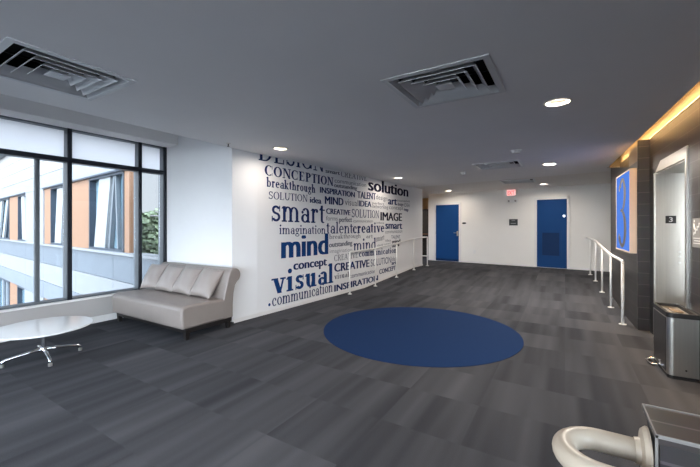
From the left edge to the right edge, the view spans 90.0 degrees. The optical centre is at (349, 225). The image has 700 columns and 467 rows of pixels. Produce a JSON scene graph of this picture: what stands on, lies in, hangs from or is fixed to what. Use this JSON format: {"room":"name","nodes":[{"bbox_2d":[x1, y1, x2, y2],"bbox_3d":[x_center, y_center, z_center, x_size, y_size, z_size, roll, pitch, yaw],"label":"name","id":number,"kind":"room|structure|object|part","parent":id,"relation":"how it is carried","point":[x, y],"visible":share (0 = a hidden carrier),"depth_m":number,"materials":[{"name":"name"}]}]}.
{"room":"lobby","nodes":[
{"label":"lobby","id":0,"kind":"room"},
{"bbox_2d":[0,296,114,326],"bbox_3d":[-5.438,1.305,3.164,0.180,0.430,7.700,0,0,32],"label":"wall","id":1,"kind":"structure","parent":0,"point":[103,305],"depth_m":5.09,"materials":[{"name":"grey paint"}]},
{"bbox_2d":[0,313,116,342],"bbox_3d":[-5.358,1.450,3.109,0.015,0.100,7.690,0,0,32],"label":"baseboard","id":2,"kind":"structure","parent":1,"relation":"attached to","point":[111,316],"depth_m":5.52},
{"bbox_2d":[0,288,148,312],"bbox_3d":[-5.351,1.101,3.111,0.065,0.027,7.700,0,0,32],"label":"sill","id":3,"kind":"structure","parent":1,"relation":"attached to","point":[106,295],"depth_m":4.96,"materials":[{"name":"white"}]},
{"bbox_2d":[0,115,166,309],"bbox_3d":[-5.438,-0.172,3.164,0.181,2.525,7.700,0,0,32],"label":"window","id":4,"kind":"structure","parent":1,"relation":"in","point":[20,138],"depth_m":5.25,"materials":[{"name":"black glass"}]},
{"bbox_3d":[-4.830,-1.208,4.234,0.006,0.415,2.240,0,0,32],"label":"pane","id":5,"kind":"part","parent":4,"relation":"part of","materials":[{"name":"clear glass"}]},
{"bbox_3d":[-5.447,1.077,3.170,0.160,0.025,7.700,0,0,32],"label":"rail","id":6,"kind":"part","parent":4,"relation":"part of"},
{"bbox_3d":[-5.447,-1.425,3.170,0.160,0.020,7.700,0,0,32],"label":"rail","id":7,"kind":"part","parent":4,"relation":"part of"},
{"bbox_3d":[-3.965,-1.208,5.642,0.006,0.415,0.948,0,0,32],"label":"pane","id":8,"kind":"part","parent":4,"relation":"part of","materials":[{"name":"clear glass"}]},
{"bbox_3d":[-3.590,-1.208,6.254,0.006,0.415,0.380,0,0,32],"label":"pane","id":9,"kind":"part","parent":4,"relation":"part of","materials":[{"name":"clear glass"}]},
{"bbox_2d":[0,94,177,146],"bbox_3d":[-5.387,-1.647,3.133,0.740,0.425,7.700,0,0,32],"label":"wall","id":10,"kind":"structure","parent":0,"point":[10,106],"depth_m":5.01,"materials":[{"name":"paint"}]},
{"bbox_2d":[167,135,230,267],"bbox_3d":[-2.565,-0.170,5.974,1.776,3.380,0.105,0,0,32],"label":"wall","id":11,"kind":"structure","parent":0,"point":[198,172],"depth_m":5.91,"materials":[{"name":"white paint"}]},
{"bbox_2d":[231,148,421,321],"bbox_3d":[0.223,-0.170,8.450,0.199,3.380,7.264,0,0,35],"label":"wall","id":12,"kind":"structure","parent":0,"point":[256,239],"depth_m":6.58,"materials":[{"name":"white paint"}]},
{"bbox_2d":[234,264,422,322],"bbox_3d":[0.283,1.370,8.392,0.012,0.280,7.290,0,0,35],"label":"baseboard","id":13,"kind":"structure","parent":12,"relation":"attached to","point":[404,270],"depth_m":6.86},
{"bbox_2d":[259,154,409,305],"bbox_3d":[0.148,0.108,8.202,0.001,2.610,5.833,0,0,35],"label":"wall decal","id":14,"kind":"object","parent":12,"relation":"attached to","point":[384,187],"depth_m":7.26,"materials":[{"name":"blue plastic"}]},
{"bbox_2d":[0,256,699,466],"bbox_3d":[1.561,1.393,5.789,9.800,0.215,19.500,0,0,32],"label":"floor","id":15,"kind":"structure","parent":0,"point":[268,390],"depth_m":3.17,"materials":[{"name":"carpet"}]},
{"bbox_2d":[0,316,93,367],"bbox_3d":[-3.469,1.316,3.962,0.916,0.368,0.916,0,0,32],"label":"coffee table","id":16,"kind":"object","parent":15,"relation":"on","point":[42,328],"visible":1,"depth_m":3.90,"materials":[{"name":"white plastic"}]},
{"bbox_3d":[-3.588,1.425,3.821,0.040,0.099,0.333,0,0,40],"label":"leg","id":17,"kind":"part","parent":16,"relation":"part of","materials":[{"name":"silver metal"}]},
{"bbox_3d":[-3.328,1.425,3.843,0.333,0.099,0.040,0,0,40],"label":"leg","id":18,"kind":"part","parent":16,"relation":"part of","materials":[{"name":"silver metal"}]},
{"bbox_3d":[-3.353,1.425,4.106,0.040,0.099,0.333,0,0,39],"label":"leg","id":19,"kind":"part","parent":16,"relation":"part of","materials":[{"name":"silver metal"}]},
{"bbox_2d":[112,262,239,340],"bbox_3d":[-2.690,1.065,5.383,1.820,0.870,0.972,0,0,32],"label":"sofa","id":20,"kind":"object","parent":15,"relation":"on","point":[179,312],"visible":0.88,"depth_m":5.01,"materials":[{"name":"beige leather"}]},
{"bbox_2d":[140,264,168,288],"bbox_3d":[-3.315,0.851,5.947,0.399,0.408,0.293,0,0,14],"label":"throw pillow","id":21,"kind":"object","parent":20,"relation":"on","point":[155,271],"visible":0.81,"depth_m":5.87,"materials":[{"name":"beige leather"}]},
{"bbox_3d":[-2.760,1.194,5.271,1.820,0.312,0.707,0,0,32],"label":"seat","id":22,"kind":"part","parent":20,"relation":"part of","materials":[{"name":"beige leather"}]},
{"bbox_2d":[155,264,184,292],"bbox_3d":[-2.936,0.851,5.733,0.479,0.410,0.290,0,0,32],"label":"throw pillow","id":23,"kind":"object","parent":20,"relation":"on","point":[167,280],"visible":0.77,"depth_m":5.65,"materials":[{"name":"grey fabric"}]},
{"bbox_3d":[-2.706,1.377,5.339,1.780,0.057,0.735,0,0,32],"label":"rail","id":24,"kind":"part","parent":20,"relation":"part of","materials":[{"name":"grey leather"}]},
{"bbox_3d":[-2.151,1.425,4.608,0.068,0.150,0.068,0,0,32],"label":"leg","id":25,"kind":"part","parent":20,"relation":"part of","materials":[{"name":"black wood"}]},
{"bbox_2d":[171,265,202,295],"bbox_3d":[-2.541,0.851,5.491,0.486,0.418,0.290,0,0,32],"label":"throw pillow","id":26,"kind":"object","parent":20,"relation":"on","point":[184,283],"visible":0.8,"depth_m":5.41,"materials":[{"name":"grey fabric"}]},
{"bbox_3d":[-2.521,0.990,5.659,1.820,0.720,0.324,0,0,32],"label":"backrest","id":27,"kind":"part","parent":20,"relation":"part of","materials":[{"name":"beige leather"}]},
{"bbox_2d":[189,267,224,298],"bbox_3d":[-2.147,0.851,5.242,0.474,0.410,0.294,0,0,35],"label":"throw pillow","id":28,"kind":"object","parent":20,"relation":"on","point":[206,283],"visible":1,"depth_m":5.16,"materials":[{"name":"grey fabric"}]},
{"bbox_3d":[-1.806,1.425,5.170,0.068,0.150,0.068,0,0,32],"label":"leg","id":29,"kind":"part","parent":20,"relation":"part of","materials":[{"name":"black wood"}]},
{"bbox_2d":[348,236,428,294],"bbox_3d":[1.164,0.918,9.576,0.306,1.163,4.496,0,0,35],"label":"handrail","id":30,"kind":"object","parent":15,"relation":"on","point":[413,239],"visible":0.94,"depth_m":9.22,"materials":[{"name":"silver metal"}]},
{"bbox_3d":[-0.004,1.035,7.709,0.034,0.930,0.034,0,0,35],"label":"post","id":31,"kind":"part","parent":30,"relation":"part of","materials":[{"name":"silver metal"}]},
{"bbox_3d":[0.624,1.015,8.612,0.034,0.930,0.034,0,0,35],"label":"post","id":32,"kind":"part","parent":30,"relation":"part of","materials":[{"name":"silver metal"}]},
{"bbox_3d":[1.244,0.474,9.507,0.034,0.271,4.404,0,0,35],"label":"rail","id":33,"kind":"part","parent":30,"relation":"part of","materials":[{"name":"white metal"}]},
{"bbox_3d":[1.268,0.932,9.541,0.034,0.930,0.034,0,0,35],"label":"post","id":34,"kind":"part","parent":30,"relation":"part of","materials":[{"name":"white metal"}]},
{"bbox_3d":[1.912,0.848,10.469,0.034,0.930,0.034,0,0,35],"label":"post","id":35,"kind":"part","parent":30,"relation":"part of","materials":[{"name":"white metal"}]},
{"bbox_2d":[324,307,523,366],"bbox_3d":[0.992,1.497,5.083,2.744,0.004,2.744,0,0,32],"label":"carpet","id":36,"kind":"object","parent":15,"relation":"on","point":[410,336],"visible":1,"depth_m":4.69,"materials":[{"name":"blue carpet"}]},
{"bbox_2d":[422,209,427,254],"bbox_3d":[3.335,0.285,14.886,1.300,2.000,0.300,0,0,32],"label":"window","id":37,"kind":"structure","parent":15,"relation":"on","point":[424,211],"depth_m":14.82,"materials":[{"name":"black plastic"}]},
{"bbox_3d":[2.998,-0.190,14.929,0.580,0.950,0.016,0,0,32],"label":"door","id":38,"kind":"part","parent":37,"relation":"part of","materials":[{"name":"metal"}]},
{"bbox_2d":[585,237,626,324],"bbox_3d":[5.564,0.906,7.846,0.098,1.187,5.845,0,0,29],"label":"handrail","id":39,"kind":"object","parent":15,"relation":"on","point":[596,241],"visible":0.91,"depth_m":6.29,"materials":[{"name":"silver metal"}]},
{"bbox_3d":[6.343,0.810,9.237,0.034,0.950,0.034,0,0,29],"label":"post","id":40,"kind":"part","parent":39,"relation":"part of","materials":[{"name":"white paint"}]},
{"bbox_3d":[5.796,0.827,8.260,0.034,0.950,0.034,0,0,29],"label":"post","id":41,"kind":"part","parent":39,"relation":"part of","materials":[{"name":"silver metal"}]},
{"bbox_3d":[5.258,0.908,7.300,0.034,0.950,0.034,0,0,29],"label":"post","id":42,"kind":"part","parent":39,"relation":"part of","materials":[{"name":"silver metal"}]},
{"bbox_3d":[5.561,0.442,7.840,0.043,0.259,5.782,0,0,29],"label":"rail","id":43,"kind":"part","parent":39,"relation":"part of","materials":[{"name":"white metal"}]},
{"bbox_3d":[4.701,0.993,6.306,0.034,0.950,0.034,0,0,29],"label":"post","id":44,"kind":"part","parent":39,"relation":"part of","materials":[{"name":"silver metal"}]},
{"bbox_3d":[4.158,1.025,5.338,0.042,0.950,0.042,0,0,29],"label":"post","id":45,"kind":"part","parent":39,"relation":"part of","materials":[{"name":"silver metal"}]},
{"bbox_2d":[646,302,699,382],"bbox_3d":[3.337,1.177,3.654,0.314,0.645,0.572,0,0,29],"label":"trash can","id":46,"kind":"object","parent":15,"relation":"on","point":[676,327],"visible":1,"depth_m":3.42,"materials":[{"name":"metal"}]},
{"bbox_3d":[3.268,1.183,3.693,0.008,0.535,0.440,0,0,29],"label":"panel","id":47,"kind":"part","parent":46,"relation":"part of","materials":[{"name":"metal"}]},
{"bbox_3d":[3.368,0.886,3.636,0.168,0.008,0.498,0,0,29],"label":"lid","id":48,"kind":"part","parent":46,"relation":"part of","materials":[{"name":"metal"}]},
{"bbox_2d":[0,0,699,186],"bbox_3d":[0.827,-1.530,3.219,6.760,0.660,14.351,0,0,32],"label":"ceiling","id":49,"kind":"structure","parent":0,"point":[304,77],"depth_m":2.70,"materials":[{"name":"paint"}]},
{"bbox_2d":[0,37,137,100],"bbox_3d":[-2.321,-1.298,2.775,0.840,0.224,0.800,0,0,32],"label":"ceiling vent","id":50,"kind":"object","parent":49,"relation":"in","point":[20,61],"visible":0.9,"depth_m":2.80,"materials":[{"name":"metal"}]},
{"bbox_3d":[-2.321,-1.214,2.775,0.134,0.052,0.128,0,0,32],"label":"plate","id":51,"kind":"part","parent":50,"relation":"part of","materials":[{"name":"paint"}]},
{"bbox_2d":[273,147,287,150],"bbox_3d":[-1.075,-1.226,5.414,0.244,0.067,0.244,0,0,32],"label":"recessed light","id":52,"kind":"object","parent":49,"relation":"in","point":[274,148],"visible":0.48,"depth_m":5.47,"materials":[{"name":"white plastic"}]},
{"bbox_2d":[381,54,505,108],"bbox_3d":[0.819,-1.298,2.995,0.840,0.224,0.800,0,0,32],"label":"ceiling vent","id":53,"kind":"object","parent":49,"relation":"in","point":[477,76],"visible":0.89,"depth_m":3.03,"materials":[{"name":"metal"}]},
{"bbox_3d":[0.819,-1.214,2.995,0.134,0.052,0.128,0,0,32],"label":"plate","id":54,"kind":"part","parent":53,"relation":"part of","materials":[{"name":"paint"}]},
{"bbox_2d":[472,160,523,169],"bbox_3d":[2.929,-1.298,6.909,0.840,0.224,0.800,0,0,32],"label":"ceiling vent","id":55,"kind":"object","parent":49,"relation":"in","point":[514,163],"visible":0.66,"depth_m":6.99,"materials":[{"name":"metal"}]},
{"bbox_2d":[510,149,521,153],"bbox_3d":[2.631,-1.172,5.543,0.170,0.056,0.170,0,0,32],"label":"smoke detector","id":56,"kind":"object","parent":49,"relation":"attached to","point":[514,151],"visible":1,"depth_m":5.49,"materials":[{"name":"white plastic"}]},
{"bbox_2d":[543,97,572,106],"bbox_3d":[2.011,-1.226,3.389,0.244,0.067,0.244,0,0,32],"label":"recessed light","id":57,"kind":"object","parent":49,"relation":"in","point":[562,101],"visible":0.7,"depth_m":3.44,"materials":[{"name":"white plastic"}]},
{"bbox_2d":[422,198,427,208],"bbox_3d":[2.782,0.020,15.514,3.500,2.560,0.150,0,0,32],"label":"wall","id":58,"kind":"structure","parent":0,"point":[424,200],"depth_m":15.14,"materials":[{"name":"beige paint"}]},
{"bbox_2d":[415,171,610,197],"bbox_3d":[5.027,-1.200,11.337,9.700,0.001,6.418,0,0,32],"label":"ceiling","id":59,"kind":"structure","parent":0,"point":[604,177],"depth_m":10.12,"materials":[{"name":"white paint"}]},
{"bbox_2d":[499,178,535,183],"bbox_3d":[4.497,-1.298,9.384,0.840,0.224,0.800,0,0,32],"label":"ceiling vent","id":60,"kind":"object","parent":59,"relation":"in","point":[533,179],"visible":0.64,"depth_m":9.47,"materials":[{"name":"metal"}]},
{"bbox_2d":[428,183,610,268],"bbox_3d":[5.917,0.120,11.001,7.400,2.760,0.141,0,0,38],"label":"wall","id":61,"kind":"structure","parent":0,"point":[487,231],"depth_m":11.25,"materials":[{"name":"white paint"}]},
{"bbox_2d":[434,202,460,261],"bbox_3d":[3.529,0.220,12.740,1.027,2.130,0.106,0,0,38],"label":"door","id":62,"kind":"structure","parent":61,"relation":"in","point":[447,216],"depth_m":12.75,"materials":[{"name":"blue paint"}]},
{"bbox_3d":[3.540,1.229,12.755,0.877,0.088,0.004,0,0,38],"label":"kick plate","id":63,"kind":"part","parent":62,"relation":"part of","materials":[{"name":"metal"}]},
{"bbox_2d":[506,189,517,195],"bbox_3d":[5.263,-1.083,11.389,0.340,0.215,0.055,0,0,38],"label":"exit sign","id":64,"kind":"object","parent":61,"relation":"attached to","point":[512,192],"visible":1,"depth_m":11.35,"materials":[{"name":"red plastic"}]},
{"bbox_2d":[507,199,517,202],"bbox_3d":[5.267,-0.825,11.346,0.300,0.120,0.118,0,0,38],"label":"emergency light","id":65,"kind":"object","parent":61,"relation":"attached to","point":[509,200],"visible":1,"depth_m":11.34,"materials":[{"name":"white plastic"}]},
{"bbox_2d":[509,219,517,224],"bbox_3d":[5.311,-0.120,11.377,0.260,0.205,0.015,0,0,38],"label":"room sign","id":66,"kind":"object","parent":61,"relation":"attached to","point":[511,221],"visible":1,"depth_m":11.37,"materials":[{"name":"black plastic"}]},
{"bbox_2d":[428,258,609,271],"bbox_3d":[5.792,1.255,11.002,7.200,0.080,0.012,0,0,38],"label":"baseboard","id":67,"kind":"structure","parent":61,"relation":"attached to","point":[466,261],"depth_m":11.32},
{"bbox_2d":[534,196,569,268],"bbox_3d":[6.160,0.200,10.696,0.953,2.170,0.080,0,0,38],"label":"door","id":68,"kind":"structure","parent":61,"relation":"in","point":[551,214],"depth_m":10.69,"materials":[{"name":"blue paint"}]},
{"bbox_3d":[6.141,0.555,10.713,0.560,0.800,0.012,0,0,38],"label":"louver frame","id":69,"kind":"part","parent":68,"relation":"part of","materials":[{"name":"blue paint"}]},
{"bbox_2d":[611,162,636,328],"bbox_3d":[4.806,0.165,6.075,0.140,2.710,2.420,0,0,29],"label":"wall","id":70,"kind":"structure","parent":0,"point":[630,259],"depth_m":5.98,"materials":[{"name":"tile"}]},
{"bbox_2d":[616,168,636,252],"bbox_3d":[4.418,-0.223,5.612,0.085,1.245,1.146,0,0,29],"label":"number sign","id":71,"kind":"object","parent":70,"relation":"attached to","point":[626,183],"visible":1,"depth_m":5.29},
{"bbox_2d":[629,142,636,166],"bbox_3d":[4.357,-1.087,5.283,0.130,0.295,0.600,0,0,29],"label":"trim","id":72,"kind":"structure","parent":70,"relation":"attached to","point":[633,149],"depth_m":5.29,"materials":[{"name":"paint"}]},
{"bbox_2d":[637,139,649,330],"bbox_3d":[4.209,0.138,5.019,0.138,2.745,0.006,0,0,29],"label":"wall","id":73,"kind":"structure","parent":0,"point":[643,146],"depth_m":5.02,"materials":[{"name":"tile"}]},
{"bbox_2d":[620,81,699,381],"bbox_3d":[4.015,0.035,3.440,1.065,2.970,8.150,0,0,29],"label":"wall","id":74,"kind":"structure","parent":0,"point":[682,131],"depth_m":3.66,"materials":[{"name":"tile"}]},
{"bbox_2d":[609,157,619,167],"bbox_3d":[5.458,-1.335,7.136,0.360,0.270,0.090,0,0,29],"label":"trim","id":75,"kind":"structure","parent":74,"relation":"attached to","point":[616,163],"depth_m":7.11,"materials":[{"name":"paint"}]},
{"bbox_2d":[653,146,687,336],"bbox_3d":[3.957,0.334,4.112,0.342,2.337,1.285,0,0,29],"label":"door frame","id":76,"kind":"structure","parent":74,"relation":"in","point":[670,185],"depth_m":4.62,"materials":[{"name":"metal"}]},
{"bbox_3d":[4.120,0.395,4.737,0.016,2.210,0.035,0,0,29],"label":"casing","id":77,"kind":"part","parent":76,"relation":"part of","materials":[{"name":"metal"}]},
{"bbox_3d":[4.244,-0.085,4.631,0.108,0.100,0.005,0,0,29],"label":"floor plate","id":78,"kind":"part","parent":76,"relation":"part of","materials":[{"name":"black plastic"}]},
{"bbox_3d":[3.513,0.395,3.653,0.016,2.210,0.050,0,0,29],"label":"casing","id":79,"kind":"part","parent":76,"relation":"part of","materials":[{"name":"metal"}]},
{"bbox_2d":[649,95,699,138],"bbox_3d":[2.916,-1.244,2.566,0.017,0.017,5.550,0,0,29],"label":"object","id":80,"kind":"structure","parent":74,"relation":"attached to","point":[698,97],"depth_m":3.91,"materials":[{"name":"white plastic"}]},
{"bbox_2d":[692,218,699,247],"bbox_3d":[3.369,0.068,3.395,0.018,0.285,0.290,0,0,29],"label":"sign","id":81,"kind":"object","parent":74,"relation":"attached to","point":[695,221],"visible":1,"depth_m":3.41,"materials":[{"name":"white"}]},
{"bbox_2d":[647,422,699,466],"bbox_3d":[1.313,0.993,0.442,1.425,1.055,0.137,0,0,32],"label":"wall","id":82,"kind":"structure","parent":0,"point":[667,456],"depth_m":0.74,"materials":[{"name":"paint"}]},
{"bbox_2d":[552,426,653,466],"bbox_3d":[0.971,0.713,0.578,1.106,0.479,0.232,0,0,32],"label":"handrail","id":83,"kind":"object","parent":82,"relation":"attached to","point":[567,442],"visible":1,"depth_m":0.82,"materials":[{"name":"beige paint"}]},
{"bbox_2d":[642,403,699,466],"bbox_3d":[1.309,0.974,0.444,1.434,1.052,0.155,0,0,32],"label":"trim","id":84,"kind":"structure","parent":82,"relation":"attached to","point":[657,436],"depth_m":0.75,"materials":[{"name":"silver metal"}]},
{"bbox_2d":[643,405,699,453],"bbox_3d":[1.310,0.460,0.444,1.432,0.020,0.151,0,0,32],"label":"trim","id":85,"kind":"structure","parent":82,"relation":"on","point":[678,425],"depth_m":0.79,"materials":[{"name":"metal"}]},
{"bbox_3d":[0.000,5.600,0.000,180.000,0.200,180.000,0,0,32],"label":"floor","id":86,"kind":"structure","parent":0,"visible":0},
{"bbox_2d":[0,155,157,305],"bbox_3d":[-12.546,1.010,16.812,26.400,8.980,5.250,0,0,37],"label":"building","id":87,"kind":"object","parent":86,"relation":"on","point":[102,198],"visible":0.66,"depth_m":11.49,"materials":[{"name":"concrete"}]},
{"bbox_3d":[-17.343,4.015,17.689,3.360,2.650,0.020,0,0,37],"label":"pane","id":88,"kind":"part","parent":87,"relation":"part of","materials":[{"name":"blue glass"}]},
{"bbox_3d":[-20.521,2.308,20.036,9.600,0.585,0.270,0,0,37],"label":"wall panel","id":89,"kind":"part","parent":87,"relation":"part of","materials":[{"name":"blue metal"}]},
{"bbox_3d":[-20.521,1.677,20.036,9.600,0.645,0.270,0,0,37],"label":"wall panel","id":90,"kind":"part","parent":87,"relation":"part of","materials":[{"name":"metal"}]},
{"bbox_3d":[-20.521,1.020,20.036,9.600,0.640,0.270,0,0,37],"label":"wall panel","id":91,"kind":"part","parent":87,"relation":"part of","materials":[{"name":"grey metal"}]},
{"bbox_3d":[-17.618,-0.350,17.898,3.870,1.860,0.020,0,0,37],"label":"pane","id":92,"kind":"part","parent":87,"relation":"part of","materials":[{"name":"glass"}]},
{"bbox_3d":[-14.758,-3.107,15.655,24.080,0.505,0.270,0,0,37],"label":"wall panel","id":93,"kind":"part","parent":87,"relation":"part of","materials":[{"name":"paint"}]},
{"bbox_3d":[-15.315,4.015,16.103,1.650,2.770,0.230,0,0,37],"label":"orange panel","id":94,"kind":"part","parent":87,"relation":"part of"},
{"bbox_3d":[-15.311,-0.350,16.100,1.840,1.980,0.230,0,0,37],"label":"orange panel","id":95,"kind":"part","parent":87,"relation":"part of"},
{"bbox_3d":[-15.012,1.020,15.848,4.218,0.640,0.270,0,0,37],"label":"wall panel","id":96,"kind":"part","parent":87,"relation":"part of","materials":[{"name":"grey metal"}]},
{"bbox_3d":[-15.012,2.308,15.848,4.218,0.585,0.270,0,0,37],"label":"wall panel","id":97,"kind":"part","parent":87,"relation":"part of","materials":[{"name":"blue metal"}]},
{"bbox_3d":[-15.012,1.677,15.848,4.218,0.645,0.270,0,0,37],"label":"wall panel","id":98,"kind":"part","parent":87,"relation":"part of","materials":[{"name":"metal"}]},
{"bbox_3d":[-14.758,-2.603,15.655,24.080,0.475,0.270,0,0,37],"label":"wall panel","id":99,"kind":"part","parent":87,"relation":"part of","materials":[{"name":"metal"}]},
{"bbox_3d":[-12.225,2.308,13.729,2.758,0.585,0.270,0,0,37],"label":"wall panel","id":100,"kind":"part","parent":87,"relation":"part of","materials":[{"name":"blue metal"}]},
{"bbox_3d":[-12.225,1.677,13.729,2.758,0.645,0.270,0,0,37],"label":"wall panel","id":101,"kind":"part","parent":87,"relation":"part of","materials":[{"name":"metal"}]},
{"bbox_3d":[-12.225,1.020,13.729,2.758,0.640,0.270,0,0,37],"label":"wall panel","id":102,"kind":"part","parent":87,"relation":"part of","materials":[{"name":"grey metal"}]},
{"bbox_3d":[-12.294,4.058,13.781,2.930,2.885,0.270,0,0,37],"label":"wall panel","id":103,"kind":"part","parent":87,"relation":"part of","materials":[{"name":"metal"}]},
{"bbox_3d":[-12.226,-0.360,13.730,2.760,2.000,0.270,0,0,37],"label":"wall panel","id":104,"kind":"part","parent":87,"relation":"part of","materials":[{"name":"metal"}]},
{"bbox_3d":[-14.758,-2.118,15.655,24.080,0.465,0.270,0,0,37],"label":"wall panel","id":105,"kind":"part","parent":87,"relation":"part of","materials":[{"name":"metal"}]},
{"bbox_3d":[-10.777,-0.350,12.653,0.850,1.980,0.230,0,0,37],"label":"orange panel","id":106,"kind":"part","parent":87,"relation":"part of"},
{"bbox_3d":[-14.758,-1.620,15.655,24.080,0.500,0.270,0,0,37],"label":"wall panel","id":107,"kind":"part","parent":87,"relation":"part of","materials":[{"name":"metal"}]},
{"bbox_3d":[-9.650,2.308,11.771,3.688,0.585,0.270,0,0,37],"label":"wall panel","id":108,"kind":"part","parent":87,"relation":"part of","materials":[{"name":"blue metal"}]},
{"bbox_3d":[-9.650,1.677,11.771,3.688,0.645,0.270,0,0,37],"label":"wall panel","id":109,"kind":"part","parent":87,"relation":"part of","materials":[{"name":"metal"}]},
{"bbox_3d":[-9.650,1.020,11.771,3.688,0.640,0.270,0,0,37],"label":"wall panel","id":110,"kind":"part","parent":87,"relation":"part of","materials":[{"name":"grey metal"}]},
{"bbox_3d":[-8.146,-0.350,10.653,2.060,1.980,0.230,0,0,37],"label":"orange panel","id":111,"kind":"part","parent":87,"relation":"part of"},
{"bbox_3d":[-7.023,1.020,9.774,2.888,0.640,0.270,0,0,37],"label":"wall panel","id":112,"kind":"part","parent":87,"relation":"part of","materials":[{"name":"grey metal"}]},
{"bbox_3d":[-7.023,1.677,9.774,2.888,0.645,0.270,0,0,37],"label":"wall panel","id":113,"kind":"part","parent":87,"relation":"part of","materials":[{"name":"metal"}]},
{"bbox_3d":[-6.334,-0.350,9.319,2.300,1.860,0.020,0,0,37],"label":"pane","id":114,"kind":"part","parent":87,"relation":"part of","materials":[{"name":"white glass"}]},
{"bbox_3d":[-4.635,1.677,7.959,3.088,0.645,0.270,0,0,37],"label":"wall panel","id":115,"kind":"part","parent":87,"relation":"part of","materials":[{"name":"metal"}]},
{"bbox_3d":[-5.272,-0.350,8.469,0.280,1.980,0.230,0,0,37],"label":"orange panel","id":116,"kind":"part","parent":87,"relation":"part of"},
{"bbox_3d":[-4.635,1.020,7.959,3.088,0.640,0.270,0,0,37],"label":"wall panel","id":117,"kind":"part","parent":87,"relation":"part of","materials":[{"name":"grey metal"}]},
{"bbox_2d":[142,208,157,253],"bbox_3d":[-12.815,2.089,23.649,4.090,6.843,4.347,0,0,32],"label":"tree","id":118,"kind":"object","parent":86,"relation":"on","point":[149,224],"visible":0.34,"depth_m":22.35,"materials":[{"name":"green plant"}]}
]}

